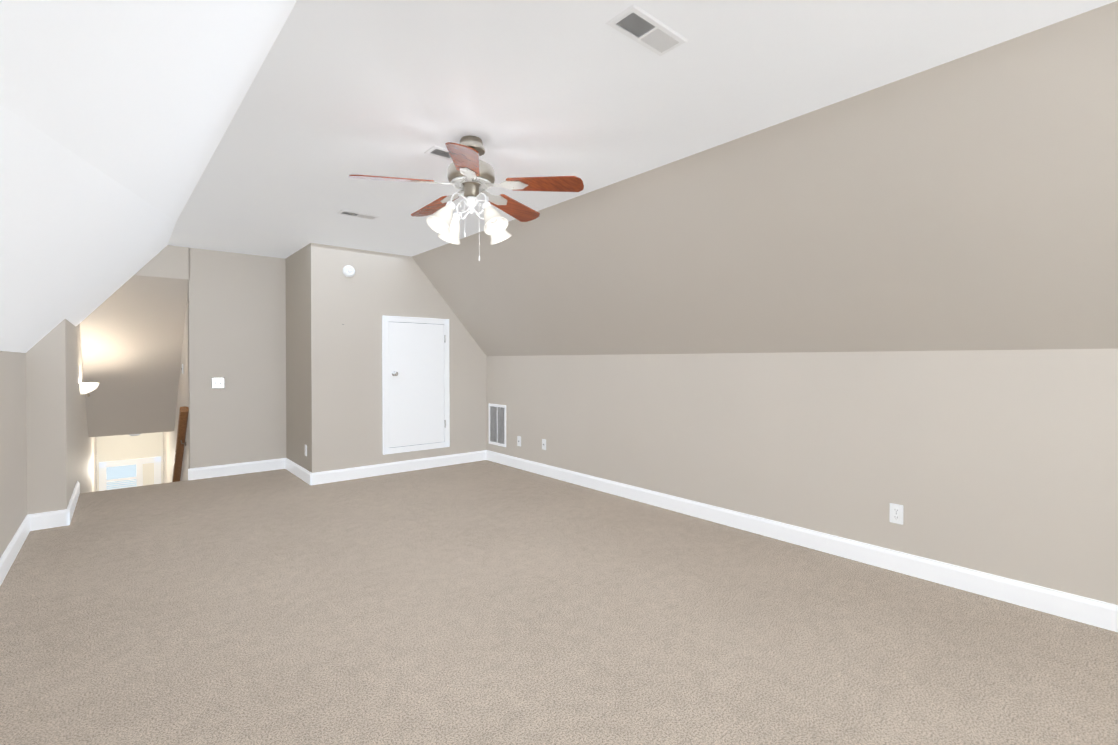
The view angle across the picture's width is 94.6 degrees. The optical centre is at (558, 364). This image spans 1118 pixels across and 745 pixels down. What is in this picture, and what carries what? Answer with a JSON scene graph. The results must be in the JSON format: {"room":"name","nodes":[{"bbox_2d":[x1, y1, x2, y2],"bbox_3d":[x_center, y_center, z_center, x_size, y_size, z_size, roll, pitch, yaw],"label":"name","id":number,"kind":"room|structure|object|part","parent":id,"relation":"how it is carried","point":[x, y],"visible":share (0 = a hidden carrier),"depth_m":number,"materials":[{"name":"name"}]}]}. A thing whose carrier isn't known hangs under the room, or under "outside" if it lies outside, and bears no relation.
{"room":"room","nodes":[
{"label":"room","id":0,"kind":"room"},
{"bbox_2d":[0,351,26,557],"bbox_3d":[-1.683,0.688,1.055,0.140,1.600,7.010,0,1,-40],"label":"wall","id":1,"kind":"structure","parent":0,"point":[13,481],"depth_m":3.29,"materials":[{"name":"beige paint"}]},
{"bbox_2d":[0,513,35,585],"bbox_3d":[-1.717,1.177,1.220,0.016,0.120,6.700,0,1,-40],"label":"baseboard","id":2,"kind":"structure","parent":1,"relation":"attached to","point":[28,524],"depth_m":3.29,"materials":[{"name":"white wood"}]},
{"bbox_2d":[26,319,96,514],"bbox_3d":[-5.832,1.444,6.124,0.350,5.900,6.100,0,1,-40],"label":"wall","id":3,"kind":"structure","parent":0,"point":[61,446],"depth_m":3.87,"materials":[{"name":"beige paint"}]},
{"bbox_2d":[64,481,79,525],"bbox_3d":[-4.104,1.150,4.364,0.016,0.120,1.216,0,1,-40],"label":"baseboard","id":4,"kind":"structure","parent":3,"relation":"attached to","point":[68,513],"depth_m":4.14,"materials":[{"name":"white wood"}]},
{"bbox_2d":[80,382,98,396],"bbox_3d":[-4.849,0.259,5.335,0.146,0.144,0.354,0,1,-40],"label":"sconce","id":5,"kind":"object","parent":3,"relation":"attached to","point":[87,387],"visible":1,"depth_m":5.24,"materials":[{"name":"white glass"}]},
{"bbox_2d":[96,432,162,490],"bbox_3d":[-7.277,2.540,8.776,1.260,3.663,0.200,0,1,-40],"label":"wall","id":6,"kind":"structure","parent":0,"point":[124,447],"depth_m":8.67,"materials":[{"name":"beige paint"}]},
{"bbox_2d":[99,457,160,490],"bbox_3d":[-7.203,2.607,8.689,0.800,2.030,0.030,0,1,-40],"label":"window","id":7,"kind":"structure","parent":6,"relation":"in","point":[119,474],"depth_m":8.67,"materials":[{"name":"white glass"}]},
{"bbox_3d":[-7.303,2.652,8.621,0.380,1.940,0.003,0,1,-40],"label":"glass","id":8,"kind":"part","parent":7,"relation":"part of","materials":[{"name":"clear glass"}]},
{"bbox_3d":[-7.036,2.650,8.847,0.160,1.940,0.003,0,1,-40],"label":"glass","id":9,"kind":"part","parent":7,"relation":"part of","materials":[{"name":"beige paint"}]},
{"bbox_2d":[80,275,188,436],"bbox_3d":[-4.871,-0.079,5.912,0.860,1.984,2.146,0,1,-40],"label":"wall","id":10,"kind":"structure","parent":0,"point":[132,330],"depth_m":5.80,"materials":[{"name":"beige paint"}]},
{"bbox_2d":[0,0,296,352],"bbox_3d":[-1.612,-0.734,1.882,1.411,1.487,8.200,0,1,-40],"label":"ceiling","id":11,"kind":"structure","parent":0,"point":[116,117],"depth_m":1.62,"materials":[{"name":"white paint"}]},
{"bbox_2d":[163,282,189,482],"bbox_3d":[-5.377,1.434,7.296,0.140,5.900,4.899,0,1,-40],"label":"wall","id":12,"kind":"structure","parent":0,"point":[170,438],"depth_m":5.99,"materials":[{"name":"beige paint"}]},
{"bbox_2d":[172,406,188,481],"bbox_3d":[-4.825,1.657,6.475,0.082,2.466,2.915,0,1,-40],"label":"stair handrail","id":13,"kind":"object","parent":12,"relation":"attached to","point":[181,434],"visible":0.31,"depth_m":5.69,"materials":[{"name":"brown wood"}]},
{"bbox_2d":[134,245,285,467],"bbox_3d":[-3.873,0.065,5.439,1.790,2.770,0.140,0,1,-40],"label":"wall","id":14,"kind":"structure","parent":0,"point":[237,322],"depth_m":5.62,"materials":[{"name":"beige paint"}]},
{"bbox_2d":[212,377,224,388],"bbox_3d":[-3.652,0.194,5.527,0.116,0.116,0.021,0,1,-40],"label":"switch plate","id":15,"kind":"object","parent":14,"relation":"attached to","point":[217,382],"visible":1,"depth_m":5.53,"materials":[{"name":"white plastic"}]},
{"bbox_2d":[188,458,283,479],"bbox_3d":[-3.512,1.138,5.652,0.896,0.120,0.016,0,1,-40],"label":"baseboard","id":16,"kind":"structure","parent":14,"relation":"attached to","point":[274,464],"depth_m":5.62,"materials":[{"name":"white wood"}]},
{"bbox_2d":[285,243,486,472],"bbox_3d":[-2.023,0.057,6.318,2.190,2.770,1.190,0,1,-40],"label":"wall block","id":17,"kind":"object","parent":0,"point":[334,404],"visible":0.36,"depth_m":5.50,"materials":[{"name":"beige paint"}]},
{"bbox_2d":[284,458,307,482],"bbox_3d":[-2.826,1.139,5.569,0.016,0.120,1.030,0,1,-40],"label":"baseboard","id":18,"kind":"structure","parent":17,"relation":"attached to","point":[294,468],"depth_m":5.56,"materials":[{"name":"white wood"}]},
{"bbox_2d":[343,265,354,276],"bbox_3d":[-2.184,-0.974,5.371,0.124,0.124,0.034,0,1,-40],"label":"round smoke detector","id":19,"kind":"object","parent":17,"relation":"attached to","point":[348,270],"visible":1,"depth_m":5.36,"materials":[{"name":"white plastic"}]},
{"bbox_2d":[308,450,483,484],"bbox_3d":[-1.708,1.137,5.804,2.026,0.120,0.016,0,1,-40],"label":"baseboard","id":20,"kind":"structure","parent":17,"relation":"attached to","point":[323,477],"depth_m":5.68,"materials":[{"name":"white wood"}]},
{"bbox_2d":[382,315,449,454],"bbox_3d":[-1.593,0.219,5.850,0.800,1.515,0.081,0,1,-40],"label":"door","id":21,"kind":"structure","parent":17,"relation":"attached to","point":[416,388],"depth_m":5.85,"materials":[{"name":"white wood"}]},
{"bbox_2d":[444,335,445,427],"bbox_3d":[-1.345,0.194,6.086,0.016,1.096,0.019,0,1,-40],"label":"attic door frame hinges","id":22,"kind":"object","parent":21,"relation":"attached to","point":[444,342],"visible":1,"depth_m":6.08,"materials":[{"name":"white metal"}]},
{"bbox_2d":[0,460,1117,744],"bbox_3d":[-0.476,1.348,2.862,4.630,0.250,8.200,0,1,-40],"label":"floor","id":23,"kind":"structure","parent":0,"point":[484,602],"depth_m":2.37,"materials":[{"name":"carpet"}]},
{"bbox_2d":[168,0,1117,258],"bbox_3d":[-0.540,-1.273,2.877,2.600,0.150,8.340,0,1,-40],"label":"ceiling","id":24,"kind":"structure","parent":0,"point":[339,92],"depth_m":2.25,"materials":[{"name":"white paint"}]},
{"bbox_2d":[337,210,379,219],"bbox_3d":[-1.616,-1.205,4.155,0.300,0.007,0.130,0,1,-40],"label":"ceiling vent","id":25,"kind":"object","parent":24,"relation":"in","point":[356,214],"visible":1,"depth_m":4.14,"materials":[{"name":"white metal"}]},
{"bbox_2d":[424,145,480,160],"bbox_3d":[-0.608,-1.194,2.958,0.300,0.007,0.130,0,1,-40],"label":"ceiling vent","id":26,"kind":"object","parent":24,"relation":"in","point":[439,152],"visible":0.38,"depth_m":2.91,"materials":[{"name":"white metal"}]},
{"bbox_2d":[349,135,583,260],"bbox_3d":[-0.497,-0.874,2.777,1.163,0.645,1.123,0,1,-40],"label":"ceiling fan","id":27,"kind":"object","parent":24,"relation":"hanging from","point":[470,175],"visible":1,"depth_m":2.67,"materials":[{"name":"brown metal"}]},
{"bbox_2d":[605,4,687,55],"bbox_3d":[0.317,-1.185,1.841,0.300,0.007,0.130,0,1,-40],"label":"ceiling vent","id":28,"kind":"object","parent":24,"relation":"in","point":[634,22],"visible":1,"depth_m":1.83,"materials":[{"name":"white metal"}]},
{"bbox_2d":[412,1,1117,355],"bbox_3d":[0.970,-0.749,3.473,1.367,1.482,7.290,0,1,-40],"label":"ceiling","id":29,"kind":"structure","parent":0,"point":[966,203],"depth_m":2.68,"materials":[{"name":"beige paint"}]},
{"bbox_2d":[487,349,1117,604],"bbox_3d":[1.409,0.664,3.857,0.140,1.600,7.290,0,1,-40],"label":"wall","id":30,"kind":"structure","parent":0,"point":[1002,463],"depth_m":3.15,"materials":[{"name":"beige paint"}]},
{"bbox_2d":[489,403,505,446],"bbox_3d":[-0.755,0.733,6.297,0.011,0.500,0.380,0,1,-40],"label":"air vent","id":31,"kind":"object","parent":30,"relation":"in","point":[497,424],"visible":1,"depth_m":6.29,"materials":[{"name":"white metal"}]},
{"bbox_2d":[517,436,520,445],"bbox_3d":[-0.463,0.881,5.949,0.014,0.116,0.072,0,1,-40],"label":"outlet","id":32,"kind":"object","parent":30,"relation":"attached to","point":[518,440],"visible":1,"depth_m":5.95,"materials":[{"name":"white plastic"}]},
{"bbox_2d":[542,439,545,449],"bbox_3d":[-0.165,0.864,5.598,0.014,0.116,0.072,0,1,-40],"label":"electrical outlet","id":33,"kind":"object","parent":30,"relation":"attached to","point":[543,444],"visible":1,"depth_m":5.59,"materials":[{"name":"white plastic"}]},
{"bbox_2d":[484,450,1117,631],"bbox_3d":[1.298,1.154,3.872,0.016,0.120,6.850,0,1,-40],"label":"baseboard","id":34,"kind":"structure","parent":30,"relation":"attached to","point":[1093,612],"depth_m":3.14,"materials":[{"name":"white wood"}]},
{"bbox_2d":[889,503,902,524],"bbox_3d":[1.995,0.881,3.051,0.009,0.116,0.072,0,1,-40],"label":"electrical outlet","id":35,"kind":"object","parent":30,"relation":"attached to","point":[896,514],"visible":1,"depth_m":3.05,"materials":[{"name":"white plastic"}]}
]}

